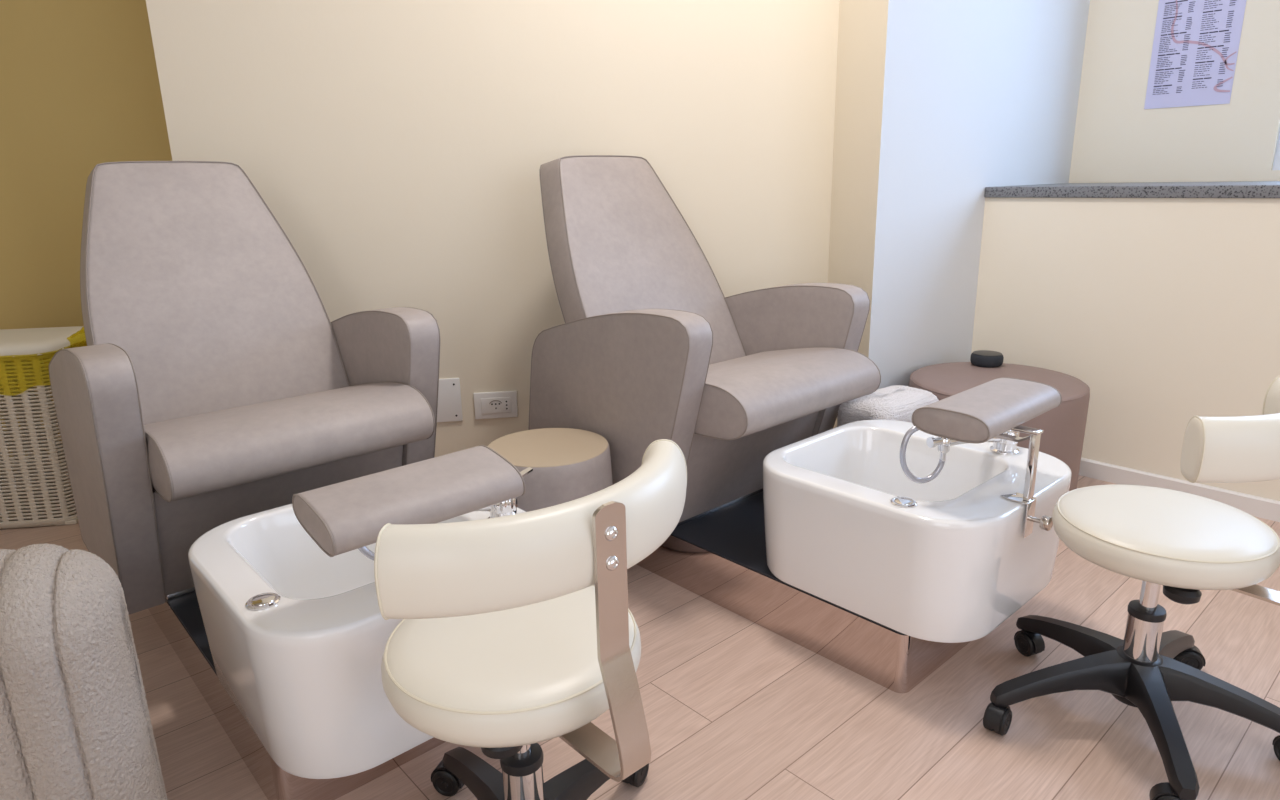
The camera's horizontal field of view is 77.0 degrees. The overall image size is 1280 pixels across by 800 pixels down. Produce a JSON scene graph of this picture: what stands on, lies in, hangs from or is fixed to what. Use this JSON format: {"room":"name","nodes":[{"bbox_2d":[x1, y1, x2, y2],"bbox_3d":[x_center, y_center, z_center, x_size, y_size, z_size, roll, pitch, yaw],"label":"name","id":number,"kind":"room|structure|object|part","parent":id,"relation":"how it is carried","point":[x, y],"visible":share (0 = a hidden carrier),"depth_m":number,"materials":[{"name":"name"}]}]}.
{"room":"salon","nodes":[
{"label":"salon","id":0,"kind":"room"},
{"bbox_2d":[0,0,171,456],"bbox_3d":[-2.374,-1.047,2.594,1.900,2.700,0.120,-3,16,-8],"label":"wall","id":1,"kind":"structure","parent":0,"point":[80,90],"depth_m":2.65,"materials":[{"name":"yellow paint"}]},
{"bbox_2d":[146,0,839,456],"bbox_3d":[-0.403,-1.089,2.595,2.007,2.700,0.420,-3,16,-8],"label":"wall","id":2,"kind":"structure","parent":0,"point":[399,148],"depth_m":2.46,"materials":[{"name":"beige paint"}]},
{"bbox_2d":[437,378,462,421],"bbox_3d":[-0.709,0.006,2.622,0.247,0.146,0.009,-3,16,-7],"label":"junction cover","id":3,"kind":"object","parent":2,"relation":"attached to","point":[449,409],"visible":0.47,"depth_m":2.63,"materials":[{"name":"white plastic"}]},
{"bbox_2d":[473,391,517,418],"bbox_3d":[-0.476,0.017,2.656,0.141,0.090,0.015,-3,16,-8],"label":"wall socket","id":4,"kind":"object","parent":2,"relation":"attached to","point":[500,404],"visible":1,"depth_m":2.65,"materials":[{"name":"white plastic"}]},
{"bbox_2d":[0,472,1279,799],"bbox_3d":[0.095,0.471,2.090,5.750,0.060,7.300,-15,20,-40],"label":"floor","id":5,"kind":"structure","parent":0,"point":[734,708],"depth_m":1.50,"materials":[{"name":"brown wood"}]},
{"bbox_2d":[0,326,86,528],"bbox_3d":[-1.939,0.082,2.483,0.476,0.564,0.348,-3,16,-8],"label":"laundry basket","id":6,"kind":"object","parent":5,"relation":"on","point":[41,505],"visible":0.57,"depth_m":2.38,"materials":[{"name":"woven wicker"},{"name":"yellow fabric"}]},
{"bbox_3d":[-1.945,-0.172,2.413,0.476,0.038,0.348,-3,16,-8],"label":"lid","id":7,"kind":"part","parent":6,"relation":"part of","materials":[{"name":"beige plastic"}]},
{"bbox_2d":[0,543,167,799],"bbox_3d":[-0.989,0.425,1.144,0.564,0.572,0.651,-8,17,-22],"label":"boucle chair","id":8,"kind":"object","parent":5,"relation":"on","point":[75,721],"visible":1,"depth_m":0.93,"materials":[{"name":"beige fabric"}]},
{"bbox_2d":[148,591,445,799],"bbox_3d":[-0.753,0.457,1.841,0.532,0.132,1.143,-15,20,-40],"label":"platform","id":9,"kind":"object","parent":5,"relation":"on","point":[179,619],"visible":0.06,"depth_m":1.43,"materials":[{"name":"beige mirror"}]},
{"bbox_2d":[49,161,439,613],"bbox_3d":[-0.944,-0.097,1.895,0.696,0.915,0.869,-15,20,-40],"label":"chair","id":10,"kind":"object","parent":9,"relation":"on","point":[213,383],"visible":0.88,"depth_m":1.85,"materials":[{"name":"beige leather"}]},
{"bbox_3d":[-1.159,0.134,1.735,0.083,0.557,0.651,-15,20,-40],"label":"armrest","id":11,"kind":"part","parent":10,"relation":"part of","materials":[{"name":"grey leather"}]},
{"bbox_3d":[-0.963,0.330,2.045,0.528,0.013,0.442,-15,20,-40],"label":"trim","id":12,"kind":"part","parent":10,"relation":"part of","materials":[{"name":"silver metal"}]},
{"bbox_3d":[-1.086,-0.256,2.011,0.534,0.661,0.449,-15,20,-40],"label":"backrest","id":13,"kind":"part","parent":10,"relation":"part of","materials":[{"name":"grey leather"}]},
{"bbox_3d":[-0.934,0.208,1.974,0.532,0.257,0.517,-15,20,-40],"label":"panel","id":14,"kind":"part","parent":10,"relation":"part of","materials":[{"name":"grey leather"}]},
{"bbox_2d":[144,382,433,500],"bbox_3d":[-0.807,0.067,1.786,0.538,0.152,0.466,-15,20,-40],"label":"seat cushion","id":15,"kind":"object","parent":10,"relation":"on","point":[204,439],"depth_m":1.65,"materials":[{"name":"grey leather"}]},
{"bbox_3d":[-0.705,0.016,2.130,0.083,0.557,0.651,-15,20,-40],"label":"armrest","id":16,"kind":"part","parent":10,"relation":"part of","materials":[{"name":"grey leather"}]},
{"bbox_2d":[188,467,532,778],"bbox_3d":[-0.464,0.316,1.436,0.526,0.341,0.528,-15,20,-40],"label":"basin","id":17,"kind":"object","parent":9,"relation":"on","point":[298,635],"visible":0.38,"depth_m":1.19,"materials":[{"name":"white ceramic"}]},
{"bbox_3d":[-0.559,0.297,1.194,0.048,0.007,0.048,-15,20,-40],"label":"drain knob","id":18,"kind":"part","parent":17,"relation":"part of","materials":[{"name":"silver metal"}]},
{"bbox_2d":[292,445,524,556],"bbox_3d":[-0.332,0.231,1.228,0.312,0.241,0.170,-15,20,-40],"label":"footrest","id":19,"kind":"object","parent":17,"relation":"attached to","point":[349,515],"visible":0.86,"depth_m":1.17,"materials":[{"name":"beige leather"}]},
{"bbox_2d":[358,467,532,560],"bbox_3d":[-0.343,0.208,1.436,0.304,0.137,0.150,-15,20,-40],"label":"mixer tap","id":20,"kind":"object","parent":17,"relation":"on","point":[509,507],"depth_m":1.44,"materials":[{"name":"silver metal"}]},
{"bbox_2d":[374,439,686,799],"bbox_3d":[-0.169,0.381,1.082,0.550,0.656,0.538,-15,20,-40],"label":"stool","id":21,"kind":"object","parent":5,"relation":"on","point":[516,632],"visible":1,"depth_m":0.90,"materials":[{"name":"white leather"}]},
{"bbox_3d":[-0.243,0.585,1.236,0.060,0.085,0.242,-12,19,-35],"label":"leg","id":22,"kind":"part","parent":21,"relation":"part of","materials":[{"name":"black plastic"}]},
{"bbox_3d":[-0.159,0.399,1.005,0.053,0.032,0.120,3,16,15],"label":"tilt knob","id":23,"kind":"part","parent":21,"relation":"part of","materials":[{"name":"black plastic"}]},
{"bbox_3d":[-0.164,0.325,1.048,0.332,0.069,0.332,-15,20,-40],"label":"seat","id":24,"kind":"part","parent":21,"relation":"part of","materials":[{"name":"beige leather"}]},
{"bbox_3d":[-0.078,0.143,0.895,0.426,0.094,0.134,-15,20,-40],"label":"backrest","id":25,"kind":"part","parent":21,"relation":"part of","materials":[{"name":"beige leather"}]},
{"bbox_3d":[-0.078,0.581,1.239,0.060,0.085,0.242,9,19,34],"label":"leg","id":26,"kind":"part","parent":21,"relation":"part of","materials":[{"name":"black plastic"}]},
{"bbox_2d":[488,428,612,511],"bbox_3d":[-0.212,0.290,1.930,0.301,0.383,0.301,-15,20,-40],"label":"side table","id":27,"kind":"object","parent":5,"relation":"on","point":[568,464],"visible":0.44,"depth_m":1.80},
{"bbox_3d":[-0.216,0.108,1.880,0.285,0.006,0.285,-15,20,-40],"label":"panel","id":28,"kind":"part","parent":27,"relation":"part of","materials":[{"name":"beige wood"}]},
{"bbox_2d":[636,491,970,692],"bbox_3d":[0.323,0.356,2.126,0.532,0.132,1.143,-15,20,-40],"label":"platform","id":29,"kind":"object","parent":5,"relation":"on","point":[719,556],"visible":0.26,"depth_m":1.79,"materials":[{"name":"silver metal"}]},
{"bbox_2d":[529,155,880,526],"bbox_3d":[0.132,-0.198,2.180,0.696,0.915,0.869,-15,20,-40],"label":"chair","id":30,"kind":"object","parent":29,"relation":"on","point":[649,347],"visible":0.84,"depth_m":2.11,"materials":[{"name":"beige leather"}]},
{"bbox_3d":[-0.082,0.033,2.020,0.083,0.557,0.651,-15,20,-40],"label":"armrest","id":31,"kind":"part","parent":30,"relation":"part of","materials":[{"name":"grey leather"}]},
{"bbox_3d":[-0.010,-0.357,2.296,0.534,0.661,0.449,-15,20,-40],"label":"backrest","id":32,"kind":"part","parent":30,"relation":"part of","materials":[{"name":"grey leather"}]},
{"bbox_3d":[0.113,0.229,2.330,0.528,0.013,0.442,-15,20,-40],"label":"trim","id":33,"kind":"part","parent":30,"relation":"part of","materials":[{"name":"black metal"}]},
{"bbox_3d":[0.143,0.107,2.260,0.532,0.257,0.517,-15,20,-40],"label":"panel","id":34,"kind":"part","parent":30,"relation":"part of","materials":[{"name":"grey leather"}]},
{"bbox_2d":[695,348,879,438],"bbox_3d":[0.270,-0.034,2.071,0.538,0.152,0.466,-15,20,-40],"label":"seat cushion","id":35,"kind":"object","parent":30,"relation":"on","point":[744,391],"depth_m":1.89,"materials":[{"name":"grey leather"}]},
{"bbox_3d":[0.372,-0.085,2.415,0.083,0.557,0.651,-15,20,-40],"label":"armrest","id":36,"kind":"part","parent":30,"relation":"part of","materials":[{"name":"grey leather"}]},
{"bbox_2d":[763,420,1071,642],"bbox_3d":[0.589,0.209,1.746,0.526,0.341,0.528,-15,20,-40],"label":"basin","id":37,"kind":"object","parent":29,"relation":"on","point":[903,528],"visible":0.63,"depth_m":1.58,"materials":[{"name":"white ceramic"}]},
{"bbox_3d":[0.493,0.190,1.504,0.048,0.007,0.048,-15,20,-40],"label":"drain knob","id":38,"kind":"part","parent":37,"relation":"part of","materials":[{"name":"silver metal"}]},
{"bbox_2d":[899,426,1019,482],"bbox_3d":[0.710,0.101,1.747,0.304,0.137,0.150,-15,20,-40],"label":"mixer tap","id":39,"kind":"object","parent":37,"relation":"on","point":[980,462],"depth_m":1.75,"materials":[{"name":"silver metal"}]},
{"bbox_2d":[911,377,1061,537],"bbox_3d":[0.682,0.119,1.526,0.312,0.258,0.206,-15,20,-40],"label":"footrest","id":40,"kind":"object","parent":37,"relation":"attached to","point":[981,413],"visible":1,"depth_m":1.47,"materials":[{"name":"taupe leather upholstery"},{"name":"polished chrome"}]},
{"bbox_2d":[913,378,1060,441],"bbox_3d":[0.660,0.014,1.520,0.312,0.052,0.145,-15,20,-40],"label":"cushion","id":41,"kind":"object","parent":40,"relation":"on","point":[983,412],"depth_m":1.45,"materials":[{"name":"grey leather"}]},
{"bbox_3d":[0.685,0.048,1.505,0.026,0.006,0.127,-15,20,-40],"label":"support arm","id":42,"kind":"part","parent":40,"relation":"part of","materials":[{"name":"silver metal"}]},
{"bbox_3d":[0.723,0.120,1.483,0.022,0.136,0.011,-15,20,-40],"label":"post","id":43,"kind":"part","parent":40,"relation":"part of","materials":[{"name":"silver metal"}]},
{"bbox_3d":[0.744,0.225,1.493,0.027,0.027,0.037,-15,20,-40],"label":"clamp knob","id":44,"kind":"part","parent":40,"relation":"part of","materials":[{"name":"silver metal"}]},
{"bbox_2d":[837,385,938,426],"bbox_3d":[0.706,0.166,2.306,0.296,0.387,0.180,-13,19,-36],"label":"towel","id":45,"kind":"object","parent":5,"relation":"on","point":[896,402],"visible":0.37,"depth_m":2.20,"materials":[{"name":"white fabric"}]},
{"bbox_2d":[909,362,1089,490],"bbox_3d":[1.080,0.114,2.475,0.500,0.379,0.500,-15,20,-40],"label":"side table","id":46,"kind":"object","parent":5,"relation":"on","point":[1063,426],"visible":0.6,"depth_m":2.32,"materials":[{"name":"brown wood"}]},
{"bbox_2d":[970,350,1003,367],"bbox_3d":[1.115,-0.132,2.584,0.098,0.040,0.098,-15,20,-40],"label":"smart speaker","id":47,"kind":"object","parent":46,"relation":"on","point":[980,358],"visible":1,"depth_m":2.55},
{"bbox_2d":[983,376,1279,799],"bbox_3d":[0.914,0.276,1.407,0.513,0.642,0.507,-15,20,-40],"label":"stool","id":48,"kind":"object","parent":5,"relation":"on","point":[1187,544],"visible":1,"depth_m":1.35,"materials":[{"name":"beige plastic"}]},
{"bbox_3d":[0.759,0.505,1.450,0.242,0.085,0.060,-2,15,-3],"label":"leg","id":49,"kind":"part","parent":48,"relation":"part of","materials":[{"name":"black plastic"}]},
{"bbox_3d":[0.848,0.466,1.584,0.060,0.085,0.242,-7,16,-20],"label":"leg","id":50,"kind":"part","parent":48,"relation":"part of","materials":[{"name":"black plastic"}]},
{"bbox_3d":[0.863,0.537,1.326,0.060,0.085,0.242,3,16,15],"label":"leg","id":51,"kind":"part","parent":48,"relation":"part of","materials":[{"name":"black plastic"}]},
{"bbox_3d":[0.894,0.225,1.382,0.332,0.069,0.332,-15,20,-40],"label":"seat","id":52,"kind":"part","parent":48,"relation":"part of","materials":[{"name":"beige leather"}]},
{"bbox_3d":[1.004,0.473,1.547,0.244,0.085,0.060,-15,20,-40],"label":"leg","id":53,"kind":"part","parent":48,"relation":"part of","materials":[{"name":"black plastic"}]},
{"bbox_3d":[0.894,0.300,1.338,0.053,0.032,0.120,5,16,20],"label":"tilt knob","id":54,"kind":"part","parent":48,"relation":"part of","materials":[{"name":"black plastic"}]},
{"bbox_3d":[1.018,0.518,1.383,0.242,0.085,0.060,9,18,32],"label":"leg","id":55,"kind":"part","parent":48,"relation":"part of","materials":[{"name":"black plastic"}]},
{"bbox_3d":[0.970,0.046,1.222,0.426,0.094,0.134,-12,19,-35],"label":"backrest","id":56,"kind":"part","parent":48,"relation":"part of","materials":[{"name":"beige leather"}]},
{"bbox_2d":[828,0,888,427],"bbox_3d":[0.556,-1.130,2.672,0.500,2.700,0.897,-15,20,-40],"label":"wall","id":57,"kind":"structure","parent":0,"point":[862,28],"depth_m":2.42,"materials":[{"name":"beige paint"}]},
{"bbox_2d":[869,0,1089,389],"bbox_3d":[1.221,-1.146,2.679,1.500,2.700,0.018,-15,20,-40],"label":"wall","id":58,"kind":"structure","parent":0,"point":[978,95],"depth_m":2.58,"materials":[{"name":"white paint"}]},
{"bbox_2d":[970,198,1279,500],"bbox_3d":[2.583,-0.049,1.989,0.865,0.895,3.203,-15,20,-40],"label":"wall","id":59,"kind":"structure","parent":0,"point":[1167,309],"depth_m":2.47,"materials":[{"name":"beige paint"}]},
{"bbox_2d":[984,181,1279,197],"bbox_3d":[2.197,-0.566,2.144,0.716,0.034,2.272,-15,20,-40],"label":"countertop","id":60,"kind":"structure","parent":59,"relation":"on","point":[1230,189],"depth_m":2.44,"materials":[{"name":"grey stone"}]},
{"bbox_2d":[1079,458,1279,521],"bbox_3d":[2.266,0.439,1.818,0.012,0.058,3.203,-15,20,-40],"label":"baseboard","id":61,"kind":"structure","parent":59,"relation":"attached to","point":[1256,506],"depth_m":2.46,"materials":[{"name":"white wood"}]},
{"bbox_2d":[1069,0,1279,182],"bbox_3d":[2.816,-1.418,1.858,0.160,1.805,3.203,-15,20,-40],"label":"wall","id":62,"kind":"structure","parent":0,"point":[1117,140],"depth_m":2.91,"materials":[{"name":"beige paint"}]},
{"bbox_2d":[1144,0,1246,108],"bbox_3d":[1.932,-1.221,2.805,0.003,0.371,0.262,-15,20,-40],"label":"list","id":63,"kind":"object","parent":62,"relation":"attached to","point":[1195,48],"visible":1,"depth_m":2.81,"materials":[{"name":"lilac paper"},{"name":"red ink"},{"name":"dark ink"}]},
{"bbox_2d":[1171,0,1235,91],"bbox_3d":[1.948,-1.230,2.784,0.001,0.324,0.208,-15,20,-40],"label":"print","id":64,"kind":"object","parent":63,"relation":"attached to","point":[1172,27],"depth_m":2.78},
{"bbox_2d":[1272,129,1279,169],"bbox_3d":[2.583,-1.239,2.130,0.055,1.185,1.280,-15,20,-40],"label":"window","id":65,"kind":"structure","parent":62,"relation":"attached to","point":[1276,164],"depth_m":2.71,"materials":[{"name":"white"}]}
]}

